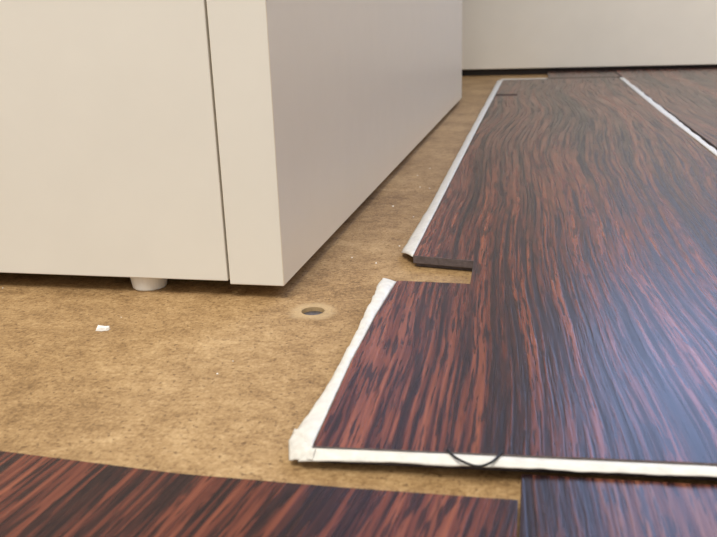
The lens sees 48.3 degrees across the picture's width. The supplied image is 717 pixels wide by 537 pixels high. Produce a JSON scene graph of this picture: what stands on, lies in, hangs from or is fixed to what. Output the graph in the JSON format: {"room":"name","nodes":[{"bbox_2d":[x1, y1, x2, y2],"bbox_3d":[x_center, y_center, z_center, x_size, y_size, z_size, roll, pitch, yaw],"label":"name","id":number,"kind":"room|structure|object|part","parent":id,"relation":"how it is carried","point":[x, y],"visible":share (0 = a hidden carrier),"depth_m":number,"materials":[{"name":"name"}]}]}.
{"room":"room under renovation","nodes":[
{"label":"room under renovation","id":0,"kind":"room"},
{"bbox_2d":[0,74,716,536],"bbox_3d":[0.180,0.003,0.359,2.400,0.030,2.342,2,18,12],"label":"floor","id":1,"kind":"structure","parent":0,"point":[146,391],"depth_m":0.26,"materials":[{"name":"beige wood"}]},
{"bbox_2d":[0,0,461,290],"bbox_3d":[-0.359,-0.524,0.603,0.811,0.870,0.744,2,18,12],"label":"base cabinet","id":2,"kind":"object","parent":1,"relation":"on","point":[151,143],"visible":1,"depth_m":0.30,"materials":[{"name":"laminate"}]},
{"bbox_3d":[-0.429,-0.269,0.315,0.761,0.543,0.018,2,18,12],"label":"drawer","id":3,"kind":"part","parent":2,"relation":"part of","materials":[{"name":"white laminate"}]},
{"bbox_3d":[0.025,-0.506,0.523,0.022,0.845,0.737,2,18,12],"label":"panel","id":4,"kind":"part","parent":2,"relation":"part of","materials":[{"name":"white laminate"}]},
{"bbox_2d":[0,451,517,536],"bbox_3d":[-0.301,0.065,0.157,0.649,0.003,0.177,2,18,12],"label":"plank","id":5,"kind":"object","parent":1,"relation":"on","point":[41,496],"visible":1,"depth_m":0.17,"materials":[{"name":"brown wood"}]},
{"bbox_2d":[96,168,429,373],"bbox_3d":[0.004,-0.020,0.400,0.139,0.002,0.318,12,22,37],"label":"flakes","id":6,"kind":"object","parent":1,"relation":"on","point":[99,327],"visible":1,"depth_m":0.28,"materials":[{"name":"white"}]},
{"bbox_2d":[304,311,322,314],"bbox_3d":[-0.016,0.019,0.292,0.008,0.006,0.008,2,18,12],"label":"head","id":7,"kind":"object","parent":1,"relation":"on","point":[310,312],"visible":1,"depth_m":0.29},
{"bbox_2d":[288,77,716,480],"bbox_3d":[0.195,-0.129,0.724,0.192,0.006,1.193,2,18,12],"label":"plank","id":8,"kind":"object","parent":1,"relation":"on","point":[581,338],"visible":1,"depth_m":0.27,"materials":[{"name":"brown wood"}]},
{"bbox_2d":[446,449,502,466],"bbox_3d":[0.026,0.043,0.180,0.013,0.001,0.007,2,18,12],"label":"thread","id":9,"kind":"object","parent":8,"relation":"on","point":[447,450],"visible":1,"depth_m":0.18},
{"bbox_2d":[547,70,620,78],"bbox_3d":[0.369,-0.319,1.322,0.109,0.004,0.148,2,18,12],"label":"plank","id":10,"kind":"object","parent":1,"relation":"on","point":[609,73],"visible":0.83,"depth_m":1.31,"materials":[{"name":"brown wood"}]},
{"bbox_2d":[519,474,716,536],"bbox_3d":[0.311,0.082,0.033,0.601,0.003,0.195,2,18,12],"label":"plank","id":11,"kind":"object","parent":1,"relation":"on","point":[550,506],"visible":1,"depth_m":0.16,"materials":[{"name":"brown wood"}]},
{"bbox_2d":[614,68,716,149],"bbox_3d":[0.533,-0.139,0.721,0.473,0.005,1.305,2,18,12],"label":"plank","id":12,"kind":"object","parent":1,"relation":"on","point":[689,95],"visible":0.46,"depth_m":0.96,"materials":[{"name":"brown wood"}]},
{"bbox_3d":[0.382,-1.495,1.068,2.400,2.400,0.050,2,18,12],"label":"wall","id":13,"kind":"structure","parent":0,"visible":0},
{"bbox_2d":[462,0,716,69],"bbox_3d":[0.416,-0.445,1.357,2.390,0.199,0.018,2,18,12],"label":"wall","id":14,"kind":"structure","parent":13,"relation":"attached to","point":[496,34],"depth_m":1.37,"materials":[{"name":"white paint"}]},
{"bbox_2d":[462,65,716,75],"bbox_3d":[0.420,-0.345,1.391,2.390,0.011,0.011,2,18,12],"label":"trim","id":15,"kind":"structure","parent":13,"relation":"attached to","point":[528,71],"depth_m":1.40,"materials":[{"name":"plastic"}]}
]}

